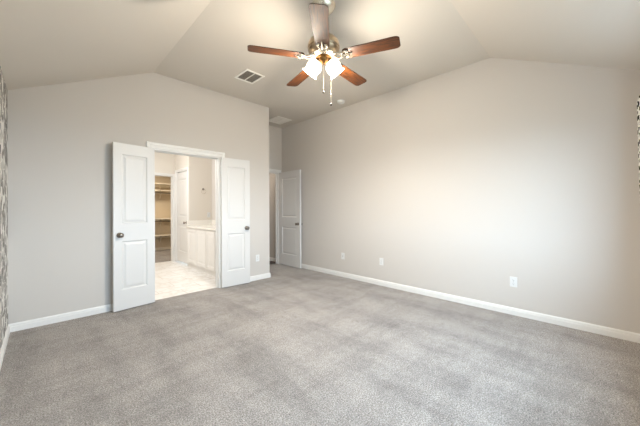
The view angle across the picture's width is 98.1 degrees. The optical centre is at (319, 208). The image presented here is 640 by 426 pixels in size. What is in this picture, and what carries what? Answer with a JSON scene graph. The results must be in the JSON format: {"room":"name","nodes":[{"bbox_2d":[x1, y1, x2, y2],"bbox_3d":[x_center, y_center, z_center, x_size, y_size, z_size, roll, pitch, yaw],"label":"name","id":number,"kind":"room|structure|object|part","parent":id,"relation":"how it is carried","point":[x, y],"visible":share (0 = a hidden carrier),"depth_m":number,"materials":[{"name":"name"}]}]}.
{"room":"empty bedroom","nodes":[
{"label":"empty bedroom","id":0,"kind":"room"},
{"bbox_2d":[0,66,7,349],"bbox_3d":[-1.619,0.019,1.193,4.598,2.422,0.120,0,0,45],"label":"wall","id":1,"kind":"structure","parent":0,"point":[3,89],"depth_m":2.48,"materials":[{"name":"grey stone"}]},
{"bbox_2d":[0,324,9,369],"bbox_3d":[-1.526,1.188,1.198,4.478,0.083,0.014,0,0,45],"label":"baseboard","id":2,"kind":"structure","parent":1,"relation":"attached to","point":[5,341],"depth_m":2.40,"materials":[{"name":"white paint"}]},
{"bbox_2d":[7,72,268,323],"bbox_3d":[-2.058,-0.292,3.923,0.120,3.047,3.126,0,0,45],"label":"wall","id":3,"kind":"structure","parent":0,"point":[61,136],"depth_m":3.21,"materials":[{"name":"grey paint"}]},
{"bbox_2d":[9,304,112,331],"bbox_3d":[-2.685,1.192,3.196,0.014,0.083,1.205,0,0,45],"label":"baseboard","id":4,"kind":"structure","parent":3,"relation":"attached to","point":[18,326],"depth_m":3.03,"materials":[{"name":"white paint"}]},
{"bbox_2d":[112,142,154,311],"bbox_3d":[-2.316,0.213,3.475,0.175,2.015,0.460,0,0,37],"label":"door","id":5,"kind":"structure","parent":3,"relation":"in","point":[133,178],"depth_m":3.44,"materials":[{"name":"white paint"}]},
{"bbox_3d":[-2.375,0.315,3.309,0.070,0.064,0.064,0,0,37],"label":"knob","id":6,"kind":"part","parent":5,"relation":"part of","materials":[{"name":"silver metal"}]},
{"bbox_2d":[146,141,224,287],"bbox_3d":[-1.923,0.173,4.043,0.139,2.115,1.075,0,0,45],"label":"door frame","id":7,"kind":"structure","parent":3,"relation":"attached to","point":[158,147],"depth_m":4.32,"materials":[{"name":"white paint"}]},
{"bbox_2d":[220,157,249,287],"bbox_3d":[-1.352,0.210,4.450,0.480,2.015,0.175,0,0,-41],"label":"door","id":8,"kind":"structure","parent":3,"relation":"in","point":[235,173],"depth_m":4.43,"materials":[{"name":"white paint"}]},
{"bbox_2d":[250,273,270,281],"bbox_3d":[-1.196,1.187,4.687,0.014,0.083,0.860,0,0,45],"label":"baseboard","id":9,"kind":"structure","parent":3,"relation":"attached to","point":[266,275],"depth_m":4.84,"materials":[{"name":"white paint"}]},
{"bbox_2d":[155,176,170,247],"bbox_3d":[-4.394,0.039,7.354,2.230,2.400,2.640,0,0,45],"label":"wall","id":10,"kind":"structure","parent":0,"point":[163,204],"depth_m":8.40,"materials":[{"name":"beige paint"}]},
{"bbox_2d":[155,183,170,188],"bbox_3d":[-4.987,-0.674,7.943,0.320,0.150,2.400,0,0,45],"label":"closet shelf","id":11,"kind":"object","parent":10,"relation":"attached to","point":[160,185],"visible":0.17,"depth_m":8.29,"materials":[{"name":"beige paint"}]},
{"bbox_2d":[155,234,170,241],"bbox_3d":[-4.975,0.890,7.936,0.340,0.240,2.400,0,0,45],"label":"closet shelf","id":12,"kind":"object","parent":10,"relation":"attached to","point":[161,236],"visible":0.17,"depth_m":8.29,"materials":[{"name":"beige paint"}]},
{"bbox_2d":[155,190,170,197],"bbox_3d":[-4.979,-0.430,7.936,0.340,0.240,2.400,0,0,45],"label":"closet shelf","id":13,"kind":"object","parent":10,"relation":"attached to","point":[166,191],"visible":0.17,"depth_m":8.26,"materials":[{"name":"beige paint"}]},
{"bbox_2d":[155,218,170,225],"bbox_3d":[-4.977,0.400,7.936,0.340,0.240,2.400,0,0,45],"label":"closet shelf","id":14,"kind":"object","parent":10,"relation":"attached to","point":[156,219],"visible":0.17,"depth_m":8.26,"materials":[{"name":"beige paint"}]},
{"bbox_2d":[155,246,170,250],"bbox_3d":[-5.090,1.199,8.052,0.014,0.083,2.400,0,0,45],"label":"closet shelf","id":15,"kind":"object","parent":10,"relation":"attached to","point":[159,248],"depth_m":8.39,"materials":[{"name":"beige paint"}]},
{"bbox_2d":[155,152,174,173],"bbox_3d":[-3.775,-0.113,6.311,0.120,2.700,3.000,0,0,45],"label":"wall","id":16,"kind":"structure","parent":0,"point":[164,162],"depth_m":6.41,"materials":[{"name":"beige paint"}]},
{"bbox_2d":[155,167,188,265],"bbox_3d":[-3.445,0.166,6.039,0.970,2.140,0.980,0,0,45],"label":"door frame","id":17,"kind":"structure","parent":16,"relation":"attached to","point":[172,176],"depth_m":6.53,"materials":[{"name":"white paint"}]},
{"bbox_2d":[175,155,211,220],"bbox_3d":[-2.944,-0.116,6.443,0.870,2.700,0.500,0,0,45],"label":"wall","id":18,"kind":"structure","parent":0,"point":[199,169],"depth_m":6.13,"materials":[{"name":"beige paint"}]},
{"bbox_2d":[177,171,186,263],"bbox_3d":[-3.121,0.189,6.263,0.695,2.040,0.111,0,0,45],"label":"door","id":19,"kind":"structure","parent":18,"relation":"in","point":[181,177],"depth_m":6.28,"materials":[{"name":"white paint"}]},
{"bbox_2d":[187,220,214,225],"bbox_3d":[-1.984,0.301,5.450,1.889,0.109,0.550,0,0,45],"label":"backsplash","id":20,"kind":"structure","parent":18,"relation":"attached to","point":[192,222],"depth_m":6.11,"materials":[{"name":"white stone"}]},
{"bbox_2d":[212,159,214,219],"bbox_3d":[-1.870,-0.293,5.833,2.312,3.047,0.156,0,0,45],"label":"wall partition","id":21,"kind":"structure","parent":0,"point":[213,160],"depth_m":6.25,"materials":[{"name":"grey paint"}]},
{"bbox_2d":[269,173,274,257],"bbox_3d":[-1.789,-0.119,6.617,1.560,2.700,1.067,0,0,45],"label":"wall","id":22,"kind":"structure","parent":0,"point":[271,176],"depth_m":6.54,"materials":[{"name":"grey paint"}]},
{"bbox_2d":[269,125,281,171],"bbox_3d":[-1.237,-0.295,5.981,0.120,3.047,0.947,0,0,45],"label":"wall","id":23,"kind":"structure","parent":0,"point":[275,133],"depth_m":6.15,"materials":[{"name":"grey paint"}]},
{"bbox_2d":[269,169,280,263],"bbox_3d":[-1.232,0.179,5.971,0.139,2.100,0.900,0,0,45],"label":"door frame","id":24,"kind":"structure","parent":23,"relation":"attached to","point":[272,171],"depth_m":6.23,"materials":[{"name":"white paint"}]},
{"bbox_2d":[0,249,639,425],"bbox_3d":[-1.915,1.281,4.369,9.750,0.100,4.193,0,0,45],"label":"floor","id":25,"kind":"structure","parent":0,"point":[294,346],"depth_m":2.20,"materials":[{"name":"carpet"}]},
{"bbox_2d":[187,228,214,275],"bbox_3d":[-1.986,0.812,5.444,1.887,0.838,0.554,0,0,45],"label":"bathroom vanity","id":26,"kind":"object","parent":25,"relation":"on","point":[200,242],"visible":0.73,"depth_m":5.36,"materials":[{"name":"white paint"}]},
{"bbox_3d":[-2.633,0.768,5.711,0.444,0.700,0.018,0,0,45],"label":"cabinet door","id":27,"kind":"part","parent":26,"relation":"part of","materials":[{"name":"white paint"}]},
{"bbox_2d":[186,220,214,230],"bbox_3d":[-1.990,0.319,5.443,1.889,0.145,0.568,0,0,45],"label":"countertop","id":28,"kind":"structure","parent":26,"relation":"on","point":[197,224],"depth_m":5.98,"materials":[{"name":"white stone"}]},
{"bbox_3d":[-2.299,0.767,5.378,0.449,0.700,0.018,0,0,45],"label":"cabinet door","id":29,"kind":"part","parent":26,"relation":"part of","materials":[{"name":"white paint"}]},
{"bbox_3d":[-1.994,0.766,5.074,0.359,0.700,0.018,0,0,45],"label":"cabinet door","id":30,"kind":"part","parent":26,"relation":"part of","materials":[{"name":"white paint"}]},
{"bbox_2d":[0,0,639,127],"bbox_3d":[-0.409,-1.558,2.942,5.350,0.726,4.073,0,0,45],"label":"ceiling","id":31,"kind":"structure","parent":0,"point":[202,43],"depth_m":2.69,"materials":[{"name":"beige paint"}]},
{"bbox_2d":[234,69,264,83],"bbox_3d":[-0.968,-1.814,3.817,0.330,0.010,0.285,0,0,45],"label":"ceiling vent","id":32,"kind":"object","parent":31,"relation":"in","point":[248,76],"visible":1,"depth_m":3.81,"materials":[{"name":"white metal"}]},
{"bbox_2d":[269,116,291,123],"bbox_3d":[-0.838,-1.815,5.691,0.400,0.010,0.360,0,0,45],"label":"ceiling vent","id":33,"kind":"object","parent":31,"relation":"in","point":[278,120],"visible":0.9,"depth_m":5.70,"materials":[{"name":"white metal"}]},
{"bbox_2d":[247,0,400,105],"bbox_3d":[0.049,-1.368,2.520,1.276,0.908,1.249,0,0,45],"label":"ceiling fan","id":34,"kind":"object","parent":31,"relation":"hanging from","point":[323,46],"visible":1,"depth_m":2.39,"materials":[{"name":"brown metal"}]},
{"bbox_3d":[-0.377,-1.347,2.382,0.475,0.006,0.136,0,9,-14],"label":"blade","id":35,"kind":"part","parent":34,"relation":"part of","materials":[{"name":"brown wood"}]},
{"bbox_3d":[-0.191,-1.347,2.843,0.136,0.006,0.475,-11,6,-32],"label":"blade","id":36,"kind":"part","parent":34,"relation":"part of","materials":[{"name":"brown wood"}]},
{"bbox_3d":[-0.074,-1.268,2.526,0.172,0.169,0.161,0,0,45],"label":"lamp shade","id":37,"kind":"part","parent":34,"relation":"part of","materials":[{"name":"white glass"}]},
{"bbox_3d":[0.004,-1.348,2.063,0.136,0.006,0.475,9,1,4],"label":"blade","id":38,"kind":"part","parent":34,"relation":"part of","materials":[{"name":"brown wood"}]},
{"bbox_3d":[0.141,-1.269,2.526,0.161,0.169,0.172,0,0,45],"label":"lamp shade","id":39,"kind":"part","parent":34,"relation":"part of","materials":[{"name":"white glass"}]},
{"bbox_3d":[0.304,-1.349,2.809,0.136,0.006,0.475,-12,-7,39],"label":"blade","id":40,"kind":"part","parent":34,"relation":"part of","materials":[{"name":"brown wood"}]},
{"bbox_3d":[0.425,-1.349,2.327,0.475,0.006,0.136,0,-9,22],"label":"blade","id":41,"kind":"part","parent":34,"relation":"part of","materials":[{"name":"brown wood"}]},
{"bbox_2d":[337,99,344,103],"bbox_3d":[0.354,-1.801,4.692,0.136,0.045,0.136,0,0,45],"label":"smoke detector","id":42,"kind":"object","parent":31,"relation":"attached to","point":[341,101],"visible":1,"depth_m":4.66,"materials":[{"name":"white plastic"}]},
{"bbox_2d":[282,58,639,333],"bbox_3d":[1.033,-0.302,4.468,5.470,3.047,0.120,0,0,45],"label":"wall","id":43,"kind":"structure","parent":0,"point":[466,180],"depth_m":3.34,"materials":[{"name":"grey paint"}]},
{"bbox_2d":[279,169,302,267],"bbox_3d":[-0.649,0.205,5.937,0.175,2.020,0.739,0,0,-43],"label":"door","id":44,"kind":"structure","parent":43,"relation":"in","point":[290,223],"depth_m":5.89,"materials":[{"name":"white paint"}]},
{"bbox_2d":[301,264,639,342],"bbox_3d":[1.033,1.180,4.379,5.350,0.083,0.014,0,0,45],"label":"baseboard","id":45,"kind":"structure","parent":43,"relation":"attached to","point":[602,330],"depth_m":3.26,"materials":[{"name":"white paint"}]},
{"bbox_2d":[510,276,516,286],"bbox_3d":[2.224,0.839,3.192,0.072,0.116,0.009,0,0,45],"label":"wall outlet","id":46,"kind":"object","parent":43,"relation":"attached to","point":[513,280],"visible":1,"depth_m":3.19,"materials":[{"name":"white plastic"}]},
{"bbox_3d":[1.531,-0.008,1.010,0.120,2.456,4.313,0,0,45],"label":"wall","id":47,"kind":"structure","parent":0,"visible":0},
{"bbox_3d":[1.611,-0.895,1.215,0.053,0.018,3.000,0,0,45],"label":"curtain rod","id":48,"kind":"object","parent":47,"relation":"attached to","visible":0},
{"bbox_2d":[637,96,639,186],"bbox_3d":[2.584,0.152,2.211,0.072,2.070,0.246,0,0,45],"label":"curtain","id":49,"kind":"object","parent":48,"relation":"hanging from","point":[638,101],"visible":1,"depth_m":2.21,"materials":[{"name":"grey fabric"}]}
]}

